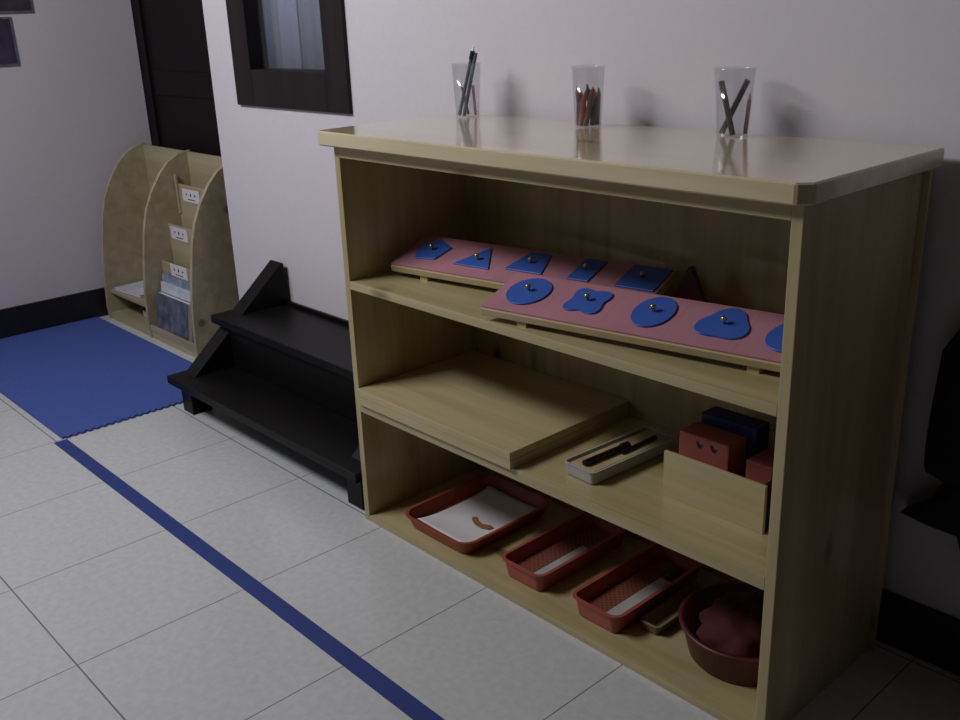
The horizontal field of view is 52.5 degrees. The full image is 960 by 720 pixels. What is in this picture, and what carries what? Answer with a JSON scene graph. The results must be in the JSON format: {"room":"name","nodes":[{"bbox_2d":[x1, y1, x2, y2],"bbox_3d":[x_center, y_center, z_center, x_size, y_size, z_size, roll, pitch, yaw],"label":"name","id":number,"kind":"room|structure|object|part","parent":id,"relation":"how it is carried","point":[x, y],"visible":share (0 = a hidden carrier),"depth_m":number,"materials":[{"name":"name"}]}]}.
{"room":"montessori preschool classroom","nodes":[
{"label":"montessori preschool classroom","id":0,"kind":"room"},
{"bbox_2d":[0,0,151,308],"bbox_3d":[-3.029,-1.033,2.972,4.045,2.650,0.100,-19,26,-39],"label":"wall","id":1,"kind":"structure","parent":0,"point":[74,103],"depth_m":4.15,"materials":[{"name":"white paint"}]},
{"bbox_2d":[0,17,19,65],"bbox_3d":[-1.983,-1.250,3.838,0.291,0.186,0.007,-19,26,-39],"label":"wall picture","id":2,"kind":"object","parent":1,"relation":"attached to","point":[8,50],"visible":1,"depth_m":3.91},
{"bbox_2d":[0,0,33,12],"bbox_3d":[-1.921,-1.466,3.828,0.289,0.196,0.007,-19,26,-39],"label":"wall picture","id":3,"kind":"object","parent":1,"relation":"attached to","point":[6,6],"visible":1,"depth_m":3.90},
{"bbox_2d":[0,287,108,338],"bbox_3d":[-2.908,0.152,3.391,3.945,0.128,0.012,-19,26,-39],"label":"baseboard","id":4,"kind":"structure","parent":1,"relation":"attached to","point":[30,317],"depth_m":4.27,"materials":[{"name":"black wood"}]},
{"bbox_2d":[0,315,959,719],"bbox_3d":[-0.899,0.858,1.493,4.350,0.060,5.910,-19,26,-39],"label":"floor","id":5,"kind":"structure","parent":0,"point":[106,614],"depth_m":2.17,"materials":[{"name":"tile"}]},
{"bbox_2d":[0,317,191,438],"bbox_3d":[-1.533,0.030,3.761,0.630,0.007,1.262,-19,26,-39],"label":"floor mat","id":6,"kind":"object","parent":5,"relation":"on","point":[82,376],"visible":0.78,"depth_m":3.67,"materials":[{"name":"blue plastic"}]},
{"bbox_2d":[101,143,238,357],"bbox_3d":[-1.297,-0.482,4.064,0.288,0.748,0.851,-19,26,-39],"label":"rack","id":7,"kind":"object","parent":5,"relation":"on","point":[165,210],"visible":0.78,"depth_m":4.01,"materials":[{"name":"brown wood"}]},
{"bbox_3d":[-1.579,-0.576,4.356,0.288,0.748,0.018,-19,26,-39],"label":"panel","id":8,"kind":"part","parent":7,"relation":"part of","materials":[{"name":"brown wood"}]},
{"bbox_2d":[114,281,143,297],"bbox_3d":[-1.489,-0.318,4.322,0.220,0.014,0.170,15,26,39],"label":"picture book","id":9,"kind":"object","parent":7,"relation":"on","point":[136,289],"visible":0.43,"depth_m":4.30,"materials":[{"name":"white paper"}]},
{"bbox_3d":[-1.427,-0.191,4.329,0.265,0.030,0.399,-19,26,-39],"label":"board","id":10,"kind":"part","parent":7,"relation":"part of","materials":[{"name":"brown wood"}]},
{"bbox_3d":[-1.296,-0.482,4.064,0.288,0.748,0.018,-19,26,-39],"label":"panel","id":11,"kind":"part","parent":7,"relation":"part of","materials":[{"name":"brown wood"}]},
{"bbox_3d":[-1.145,-0.097,4.037,0.265,0.030,0.398,-19,26,-39],"label":"board","id":12,"kind":"part","parent":7,"relation":"part of","materials":[{"name":"brown wood"}]},
{"bbox_2d":[156,291,192,342],"bbox_3d":[-1.246,-0.174,3.968,0.044,0.167,0.270,-19,26,-39],"label":"picture book","id":13,"kind":"object","parent":7,"relation":"on","point":[174,317],"visible":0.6,"depth_m":3.94,"materials":[{"name":"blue paper"}]},
{"bbox_2d":[161,281,190,302],"bbox_3d":[-1.241,-0.201,3.985,0.032,0.204,0.260,-19,26,-39],"label":"picture book","id":14,"kind":"object","parent":7,"relation":"on","point":[173,290],"visible":0.36,"depth_m":3.96,"materials":[{"name":"white paper"}]},
{"bbox_2d":[162,273,189,290],"bbox_3d":[-1.241,-0.219,3.993,0.034,0.234,0.250,-19,26,-39],"label":"picture book","id":15,"kind":"object","parent":7,"relation":"on","point":[169,279],"visible":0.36,"depth_m":3.96,"materials":[{"name":"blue paper"}]},
{"bbox_3d":[-1.198,-0.528,4.145,0.012,0.712,0.815,-19,26,-39],"label":"panel","id":16,"kind":"part","parent":7,"relation":"part of","materials":[{"name":"brown wood"}]},
{"bbox_3d":[-1.015,-0.388,3.772,0.288,0.748,0.018,-19,26,-39],"label":"panel","id":17,"kind":"part","parent":7,"relation":"part of","materials":[{"name":"brown wood"}]},
{"bbox_2d":[54,439,444,719],"bbox_3d":[-0.419,0.567,2.160,0.042,0.001,2.725,-19,26,-39],"label":"tape","id":18,"kind":"object","parent":5,"relation":"on","point":[408,704],"visible":1,"depth_m":2.22,"materials":[{"name":"blue plastic"}]},
{"bbox_2d":[167,260,364,509],"bbox_3d":[-0.530,0.030,3.002,0.439,0.449,1.080,-19,26,-39],"label":"stand","id":19,"kind":"object","parent":5,"relation":"on","point":[282,368],"visible":0.59,"depth_m":3.06,"materials":[{"name":"black paint"}]},
{"bbox_3d":[-0.379,-0.103,3.111,0.011,0.014,0.891,-19,26,-39],"label":"rail","id":20,"kind":"part","parent":19,"relation":"part of","materials":[{"name":"black paint"}]},
{"bbox_2d":[318,113,944,719],"bbox_3d":[0.220,0.030,2.103,0.440,1.003,1.239,-19,26,-39],"label":"shelf unit","id":21,"kind":"object","parent":5,"relation":"on","point":[827,236],"visible":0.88,"depth_m":1.88,"materials":[{"name":"brown wood"}]},
{"bbox_3d":[-0.172,-0.086,2.514,0.384,0.970,0.020,-19,26,-39],"label":"panel","id":22,"kind":"part","parent":21,"relation":"part of","materials":[{"name":"brown wood"}]},
{"bbox_2d":[405,474,548,553],"bbox_3d":[-0.005,0.394,2.492,0.316,0.040,0.252,-19,26,-39],"label":"plastic tray","id":23,"kind":"object","parent":21,"relation":"on","point":[462,492],"visible":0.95,"depth_m":2.52,"materials":[{"name":"red plastic"}]},
{"bbox_2d":[417,486,537,541],"bbox_3d":[-0.005,0.399,2.494,0.250,0.016,0.186,-19,26,-39],"label":"paper sheet","id":24,"kind":"object","parent":23,"relation":"in","point":[490,509],"visible":0.9,"depth_m":2.50,"materials":[{"name":"white paper"}]},
{"bbox_2d":[357,350,628,469],"bbox_3d":[0.022,0.102,2.354,0.392,0.039,0.544,-19,26,-39],"label":"wooden board","id":25,"kind":"object","parent":21,"relation":"on","point":[506,414],"visible":1,"depth_m":2.28,"materials":[{"name":"brown wood"}]},
{"bbox_2d":[391,235,677,294],"bbox_3d":[0.101,-0.196,2.200,0.690,0.075,0.147,13,25,36],"label":"board","id":26,"kind":"object","parent":21,"relation":"on","point":[560,266],"visible":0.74,"depth_m":2.23,"materials":[{"name":"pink wood"}]},
{"bbox_3d":[-0.119,-0.259,2.355,0.138,0.046,0.139,13,25,36],"label":"pink panel","id":27,"kind":"part","parent":26,"relation":"part of","materials":[{"name":"paint"}]},
{"bbox_2d":[414,240,451,259],"bbox_3d":[-0.118,-0.268,2.358,0.091,0.031,0.090,-19,26,-39],"label":"shape inset","id":28,"kind":"object","parent":26,"relation":"in","point":[433,250],"visible":1,"depth_m":2.35,"materials":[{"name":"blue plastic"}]},
{"bbox_2d":[453,248,491,269],"bbox_3d":[0.003,-0.240,2.270,0.104,0.028,0.084,13,25,36],"label":"shape inset","id":29,"kind":"object","parent":26,"relation":"in","point":[481,260],"visible":1,"depth_m":2.26,"materials":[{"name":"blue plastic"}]},
{"bbox_3d":[-0.010,-0.234,2.274,0.138,0.046,0.139,13,25,36],"label":"pink panel","id":30,"kind":"part","parent":26,"relation":"part of","materials":[{"name":"paint"}]},
{"bbox_3d":[0.099,-0.209,2.193,0.138,0.046,0.139,13,25,36],"label":"pink panel","id":31,"kind":"part","parent":26,"relation":"part of","materials":[{"name":"paint"}]},
{"bbox_2d":[505,252,551,274],"bbox_3d":[0.118,-0.220,2.193,0.100,0.029,0.078,13,25,36],"label":"shape inset","id":32,"kind":"object","parent":26,"relation":"on","point":[534,263],"visible":1,"depth_m":2.19,"materials":[{"name":"blue plastic"}]},
{"bbox_3d":[0.208,-0.184,2.112,0.138,0.046,0.139,13,25,36],"label":"pink panel","id":33,"kind":"part","parent":26,"relation":"part of","materials":[{"name":"paint"}]},
{"bbox_2d":[566,258,607,281],"bbox_3d":[0.232,-0.196,2.111,0.054,0.030,0.084,13,25,36],"label":"shape inset","id":34,"kind":"object","parent":26,"relation":"on","point":[588,268],"visible":1,"depth_m":2.11,"materials":[{"name":"blue plastic"}]},
{"bbox_3d":[0.317,-0.160,2.031,0.138,0.046,0.139,13,25,36],"label":"pink panel","id":35,"kind":"part","parent":26,"relation":"part of","materials":[{"name":"paint"}]},
{"bbox_2d":[614,265,672,291],"bbox_3d":[0.341,-0.172,2.031,0.092,0.030,0.084,13,25,36],"label":"shape inset","id":36,"kind":"object","parent":26,"relation":"on","point":[644,278],"visible":1,"depth_m":2.03,"materials":[{"name":"blue plastic"}]},
{"bbox_2d":[502,511,626,590],"bbox_3d":[0.203,0.450,2.299,0.318,0.050,0.136,-19,26,-39],"label":"plastic tray","id":37,"kind":"object","parent":21,"relation":"on","point":[600,536],"depth_m":2.30,"materials":[{"name":"red plastic"}]},
{"bbox_3d":[0.192,0.469,2.255,0.170,0.004,0.030,-19,26,-39],"label":"card strip","id":38,"kind":"part","parent":37,"relation":"part of","materials":[{"name":"white paper"}]},
{"bbox_3d":[0.230,0.198,2.160,0.384,0.026,1.149,-19,26,-39],"label":"shelf","id":39,"kind":"part","parent":21,"relation":"part of","materials":[{"name":"brown wood"}]},
{"bbox_3d":[0.219,-0.098,2.053,0.384,0.020,1.149,-19,26,-39],"label":"shelf","id":40,"kind":"part","parent":21,"relation":"part of","materials":[{"name":"brown wood"}]},
{"bbox_2d":[565,426,674,484],"bbox_3d":[0.299,0.201,2.062,0.258,0.030,0.088,-17,25,-36],"label":"tray","id":41,"kind":"object","parent":21,"relation":"on","point":[592,478],"visible":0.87,"depth_m":2.03,"materials":[{"name":"white plastic"}]},
{"bbox_2d":[571,430,669,471],"bbox_3d":[0.299,0.201,2.062,0.234,0.022,0.066,-17,25,-36],"label":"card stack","id":42,"kind":"object","parent":41,"relation":"in","point":[596,466],"visible":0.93,"depth_m":2.05,"materials":[{"name":"beige paper"}]},
{"bbox_2d":[582,441,630,465],"bbox_3d":[0.264,0.195,2.029,0.130,0.018,0.017,-17,25,-35],"label":"pen","id":43,"kind":"object","parent":42,"relation":"on","point":[621,446],"visible":0.95,"depth_m":2.02,"materials":[{"name":"black plastic"}]},
{"bbox_2d":[620,435,658,453],"bbox_3d":[0.342,0.178,2.074,0.120,0.009,0.009,-18,25,-37],"label":"pen","id":44,"kind":"object","parent":42,"relation":"on","point":[654,437],"visible":1,"depth_m":2.07,"materials":[{"name":"black plastic"}]},
{"bbox_2d":[480,273,783,373],"bbox_3d":[0.311,-0.072,1.836,0.680,0.072,0.139,13,25,36],"label":"board","id":45,"kind":"object","parent":21,"relation":"on","point":[613,321],"visible":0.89,"depth_m":1.81,"materials":[{"name":"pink wood"}]},
{"bbox_3d":[0.094,-0.135,1.989,0.136,0.044,0.131,13,25,36],"label":"pink panel","id":46,"kind":"part","parent":45,"relation":"part of","materials":[{"name":"paint"}]},
{"bbox_2d":[506,278,551,304],"bbox_3d":[0.100,-0.141,1.988,0.094,0.033,0.096,10,23,31],"label":"shape inset","id":47,"kind":"object","parent":45,"relation":"in","point":[528,291],"visible":1,"depth_m":1.98,"materials":[{"name":"blue plastic"}]},
{"bbox_3d":[0.098,-0.148,1.984,0.012,0.016,0.011,13,42,36],"label":"knob","id":48,"kind":"part","parent":47,"relation":"part of","materials":[{"name":"gold metal"}]},
{"bbox_3d":[0.202,-0.110,1.910,0.136,0.044,0.131,13,25,36],"label":"pink panel","id":49,"kind":"part","parent":45,"relation":"part of","materials":[{"name":"paint"}]},
{"bbox_2d":[563,288,612,313],"bbox_3d":[0.211,-0.117,1.907,0.081,0.030,0.078,13,25,36],"label":"shape inset","id":50,"kind":"object","parent":45,"relation":"on","point":[584,300],"visible":1,"depth_m":1.90,"materials":[{"name":"blue plastic"}]},
{"bbox_3d":[0.209,-0.123,1.902,0.012,0.016,0.011,13,42,36],"label":"knob","id":51,"kind":"part","parent":50,"relation":"part of","materials":[{"name":"gold metal"}]},
{"bbox_3d":[0.309,-0.086,1.830,0.136,0.044,0.131,13,25,36],"label":"pink panel","id":52,"kind":"part","parent":45,"relation":"part of","materials":[{"name":"paint"}]},
{"bbox_2d":[631,297,676,326],"bbox_3d":[0.326,-0.090,1.823,0.080,0.033,0.100,11,24,32],"label":"shape inset","id":53,"kind":"object","parent":45,"relation":"in","point":[652,312],"visible":1,"depth_m":1.82,"materials":[{"name":"blue plastic"}]},
{"bbox_3d":[0.324,-0.098,1.818,0.012,0.016,0.011,13,42,36],"label":"knob","id":54,"kind":"part","parent":53,"relation":"part of","materials":[{"name":"gold metal"}]},
{"bbox_3d":[0.416,-0.061,1.750,0.136,0.044,0.131,13,25,36],"label":"pink panel","id":55,"kind":"part","parent":45,"relation":"part of","materials":[{"name":"paint"}]},
{"bbox_2d":[694,308,749,339],"bbox_3d":[0.440,-0.067,1.743,0.100,0.031,0.092,13,25,36],"label":"shape inset","id":56,"kind":"object","parent":45,"relation":"on","point":[730,323],"visible":1,"depth_m":1.73,"materials":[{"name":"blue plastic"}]},
{"bbox_3d":[0.434,-0.071,1.734,0.012,0.016,0.011,13,42,36],"label":"knob","id":57,"kind":"part","parent":56,"relation":"part of","materials":[{"name":"gold metal"}]},
{"bbox_3d":[0.524,-0.036,1.670,0.136,0.044,0.131,13,25,36],"label":"pink panel","id":58,"kind":"part","parent":45,"relation":"part of","materials":[{"name":"paint"}]},
{"bbox_2d":[765,324,783,352],"bbox_3d":[0.531,-0.041,1.666,0.077,0.032,0.092,10,23,31],"label":"shape inset","id":59,"kind":"object","parent":45,"relation":"in","point":[774,338],"visible":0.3,"depth_m":1.67,"materials":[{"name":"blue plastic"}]},
{"bbox_2d":[572,542,702,632],"bbox_3d":[0.351,0.500,2.143,0.318,0.050,0.136,-19,26,-39],"label":"plastic tray","id":60,"kind":"object","parent":21,"relation":"on","point":[601,594],"depth_m":2.14,"materials":[{"name":"red plastic"}]},
{"bbox_3d":[0.343,0.517,2.104,0.200,0.004,0.034,-19,26,-39],"label":"card strip","id":61,"kind":"part","parent":60,"relation":"part of","materials":[{"name":"white paper"}]},
{"bbox_2d":[663,567,681,580],"bbox_3d":[0.433,0.477,2.182,0.053,0.022,0.034,-19,26,-39],"label":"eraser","id":62,"kind":"object","parent":60,"relation":"in","point":[672,573],"visible":0.95,"depth_m":2.17,"materials":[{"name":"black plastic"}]},
{"bbox_2d":[640,583,703,634],"bbox_3d":[0.420,0.533,2.083,0.197,0.024,0.052,-19,26,-39],"label":"plastic tray","id":63,"kind":"object","parent":21,"relation":"on","point":[664,615],"visible":0.63,"depth_m":2.07,"materials":[{"name":"beige plastic"}]},
{"bbox_2d":[673,266,707,302],"bbox_3d":[0.427,-0.141,1.973,0.014,0.100,0.109,-19,26,-39],"label":"block","id":64,"kind":"object","parent":21,"relation":"on","point":[690,287],"visible":0.58,"depth_m":1.96,"materials":[{"name":"red paint"}]},
{"bbox_3d":[0.371,-0.003,2.226,0.008,0.970,1.205,-19,26,-39],"label":"panel","id":65,"kind":"part","parent":21,"relation":"part of","materials":[{"name":"brown wood"}]},
{"bbox_2d":[663,426,775,533],"bbox_3d":[0.522,0.215,1.901,0.241,0.096,0.223,-19,26,-39],"label":"box","id":66,"kind":"object","parent":21,"relation":"on","point":[739,500],"visible":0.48,"depth_m":1.82,"materials":[{"name":"brown wood"}]},
{"bbox_2d":[679,422,745,476],"bbox_3d":[0.448,0.201,1.885,0.061,0.128,0.112,-19,26,-39],"label":"block","id":67,"kind":"object","parent":66,"relation":"in","point":[707,444],"visible":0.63,"depth_m":1.85,"materials":[{"name":"red wood"}]},
{"bbox_2d":[701,406,769,476],"bbox_3d":[0.497,0.180,1.908,0.048,0.148,0.124,-19,26,-39],"label":"block","id":68,"kind":"object","parent":66,"relation":"in","point":[756,431],"visible":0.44,"depth_m":1.86,"materials":[{"name":"blue wood"}]},
{"bbox_2d":[745,449,774,483],"bbox_3d":[0.539,0.231,1.825,0.070,0.105,0.056,-19,26,-39],"label":"block","id":69,"kind":"object","parent":66,"relation":"in","point":[759,467],"visible":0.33,"depth_m":1.80,"materials":[{"name":"red wood"}]},
{"bbox_3d":[0.598,0.239,1.829,0.233,0.096,0.008,-19,26,-39],"label":"panel","id":70,"kind":"part","parent":66,"relation":"part of","materials":[{"name":"brown wood"}]},
{"bbox_3d":[0.608,0.186,1.974,0.008,0.096,0.207,-19,26,-39],"label":"panel","id":71,"kind":"part","parent":66,"relation":"part of","materials":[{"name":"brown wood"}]},
{"bbox_2d":[678,582,763,685],"bbox_3d":[0.531,0.550,1.944,0.268,0.077,0.268,-19,26,-39],"label":"basin","id":72,"kind":"object","parent":21,"relation":"on","point":[724,666],"visible":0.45,"depth_m":1.90,"materials":[{"name":"red plastic"}]},
{"bbox_2d":[695,591,763,657],"bbox_3d":[0.532,0.526,1.926,0.207,0.109,0.207,-19,26,-39],"label":"cloth","id":73,"kind":"object","parent":72,"relation":"in","point":[732,625],"visible":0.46,"depth_m":1.89,"materials":[{"name":"red fabric"}]},
{"bbox_3d":[0.621,0.179,1.696,0.384,0.970,0.020,-19,26,-39],"label":"panel","id":74,"kind":"part","parent":21,"relation":"part of","materials":[{"name":"brown wood"}]},
{"bbox_3d":[-0.032,-0.655,2.363,0.074,0.127,0.074,-19,26,-39],"label":"plastic cup","id":75,"kind":"object","parent":21,"relation":"on","visible":0},
{"bbox_2d":[461,87,469,113],"bbox_3d":[-0.036,-0.637,2.390,0.020,0.066,0.007,-3,20,-3],"label":"crayon","id":76,"kind":"object","parent":75,"relation":"in","point":[461,87],"visible":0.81,"depth_m":2.39,"materials":[{"name":"green wax"}]},
{"bbox_2d":[458,46,474,115],"bbox_3d":[-0.033,-0.675,2.355,0.052,0.162,0.011,7,22,23],"label":"pen","id":77,"kind":"object","parent":75,"relation":"in","point":[472,51],"visible":1,"depth_m":2.35,"materials":[{"name":"black plastic"}]},
{"bbox_2d":[462,52,477,115],"bbox_3d":[-0.024,-0.663,2.346,0.043,0.147,0.008,-5,20,-8],"label":"pen","id":78,"kind":"object","parent":75,"relation":"in","point":[475,54],"visible":1,"depth_m":2.34,"materials":[{"name":"plastic"}]},
{"bbox_2d":[472,85,476,114],"bbox_3d":[-0.014,-0.631,2.365,0.007,0.071,0.021,3,20,13],"label":"crayon","id":79,"kind":"object","parent":75,"relation":"in","point":[473,87],"visible":1,"depth_m":2.36,"materials":[{"name":"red wax"}]},
{"bbox_3d":[0.231,-0.562,2.079,0.074,0.127,0.074,-19,26,-39],"label":"plastic cup","id":80,"kind":"object","parent":21,"relation":"on","visible":0},
{"bbox_2d":[576,88,581,124],"bbox_3d":[0.211,-0.542,2.083,0.011,0.079,0.024,-1,20,3],"label":"crayon","id":81,"kind":"object","parent":80,"relation":"in","point":[578,95],"visible":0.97,"depth_m":2.07,"materials":[{"name":"wax"}]},
{"bbox_2d":[578,91,586,125],"bbox_3d":[0.218,-0.535,2.072,0.011,0.073,0.024,-16,24,-34],"label":"crayon","id":82,"kind":"object","parent":80,"relation":"in","point":[584,98],"visible":1,"depth_m":2.07,"materials":[{"name":"red wax"}]},
{"bbox_2d":[583,87,593,125],"bbox_3d":[0.231,-0.538,2.066,0.024,0.081,0.011,2,20,12],"label":"crayon","id":83,"kind":"object","parent":80,"relation":"in","point":[591,93],"visible":1,"depth_m":2.06,"materials":[{"name":"brown wax"}]},
{"bbox_2d":[585,84,592,119],"bbox_3d":[0.239,-0.552,2.102,0.024,0.084,0.011,10,23,31],"label":"crayon","id":84,"kind":"object","parent":80,"relation":"in","point":[587,90],"visible":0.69,"depth_m":2.09,"materials":[{"name":"wax"}]},
{"bbox_2d":[590,90,599,125],"bbox_3d":[0.244,-0.536,2.071,0.024,0.073,0.011,-12,22,-25],"label":"crayon","id":85,"kind":"object","parent":80,"relation":"in","point":[597,97],"visible":1,"depth_m":2.07,"materials":[{"name":"wax"}]},
{"bbox_2d":[595,87,600,124],"bbox_3d":[0.251,-0.542,2.082,0.011,0.078,0.024,6,21,22],"label":"crayon","id":86,"kind":"object","parent":80,"relation":"in","point":[598,110],"visible":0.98,"depth_m":2.08,"materials":[{"name":"wax"}]},
{"bbox_3d":[0.483,-0.491,1.853,0.080,0.127,0.080,-19,26,-39],"label":"plastic cup","id":87,"kind":"object","parent":21,"relation":"on","visible":0},
{"bbox_2d":[719,80,734,135],"bbox_3d":[0.470,-0.479,1.851,0.011,0.101,0.047,-13,22,-28],"label":"crayon","id":88,"kind":"object","parent":87,"relation":"in","point":[722,86],"visible":1,"depth_m":1.85,"materials":[{"name":"black wax"}]},
{"bbox_2d":[719,79,749,133],"bbox_3d":[0.485,-0.482,1.855,0.055,0.104,0.011,9,23,28],"label":"crayon","id":89,"kind":"object","parent":87,"relation":"in","point":[746,82],"visible":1,"depth_m":1.85,"materials":[{"name":"black wax"}]},
{"bbox_2d":[743,93,750,133],"bbox_3d":[0.508,-0.468,1.849,0.013,0.075,0.008,13,25,36],"label":"crayon","id":90,"kind":"object","parent":87,"relation":"in","point":[748,106],"visible":1,"depth_m":1.85,"materials":[{"name":"brown wax"}]},
{"bbox_2d":[202,0,959,619],"bbox_3d":[0.352,-0.867,2.147,0.210,2.650,5.910,-19,26,-39],"label":"wall","id":91,"kind":"structure","parent":0,"point":[875,71],"depth_m":2.05,"materials":[{"name":"white paint"}]},
{"bbox_2d":[130,0,220,155],"bbox_3d":[-1.083,-1.163,3.935,0.078,2.100,1.170,-19,26,-39],"label":"door","id":92,"kind":"structure","parent":91,"relation":"in","point":[171,39],"depth_m":4.11,"materials":[{"name":"black wood"}]},
{"bbox_3d":[-1.117,-1.113,3.947,0.009,0.100,0.890,-19,26,-39],"label":"rail","id":93,"kind":"part","parent":92,"relation":"part of","materials":[{"name":"black wood"}]},
{"bbox_2d":[225,0,352,113],"bbox_3d":[-0.572,-1.266,2.996,0.147,0.948,0.660,-19,26,-39],"label":"window","id":94,"kind":"structure","parent":91,"relation":"in","point":[305,42],"depth_m":3.10,"materials":[{"name":"brown wood"}]},
{"bbox_3d":[-0.684,-1.304,3.115,0.011,0.848,0.135,-19,26,-39],"label":"curtain panel","id":95,"kind":"part","parent":94,"relation":"part of","materials":[{"name":"white fabric"}]},
{"bbox_3d":[-0.618,-1.279,3.037,0.007,0.848,0.115,-19,26,-39],"label":"curtain panel","id":96,"kind":"part","parent":94,"relation":"part of","materials":[{"name":"white fabric"}]},
{"bbox_3d":[-0.494,-1.241,2.918,0.011,0.848,0.265,-19,26,-39],"label":"curtain panel","id":97,"kind":"part","parent":94,"relation":"part of","materials":[{"name":"white fabric"}]},
{"bbox_2d":[876,589,959,675],"bbox_3d":[0.209,0.317,2.618,0.012,0.115,3.328,-19,26,-39],"label":"baseboard","id":98,"kind":"structure","parent":91,"relation":"attached to","point":[930,635],"depth_m":1.93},
{"bbox_2d":[900,329,959,548],"bbox_3d":[0.924,0.095,1.635,0.086,0.746,0.402,-19,26,-39],"label":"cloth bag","id":99,"kind":"object","parent":91,"relation":"hanging from","point":[941,512],"visible":1,"depth_m":1.74,"materials":[{"name":"black fabric"}]}
]}

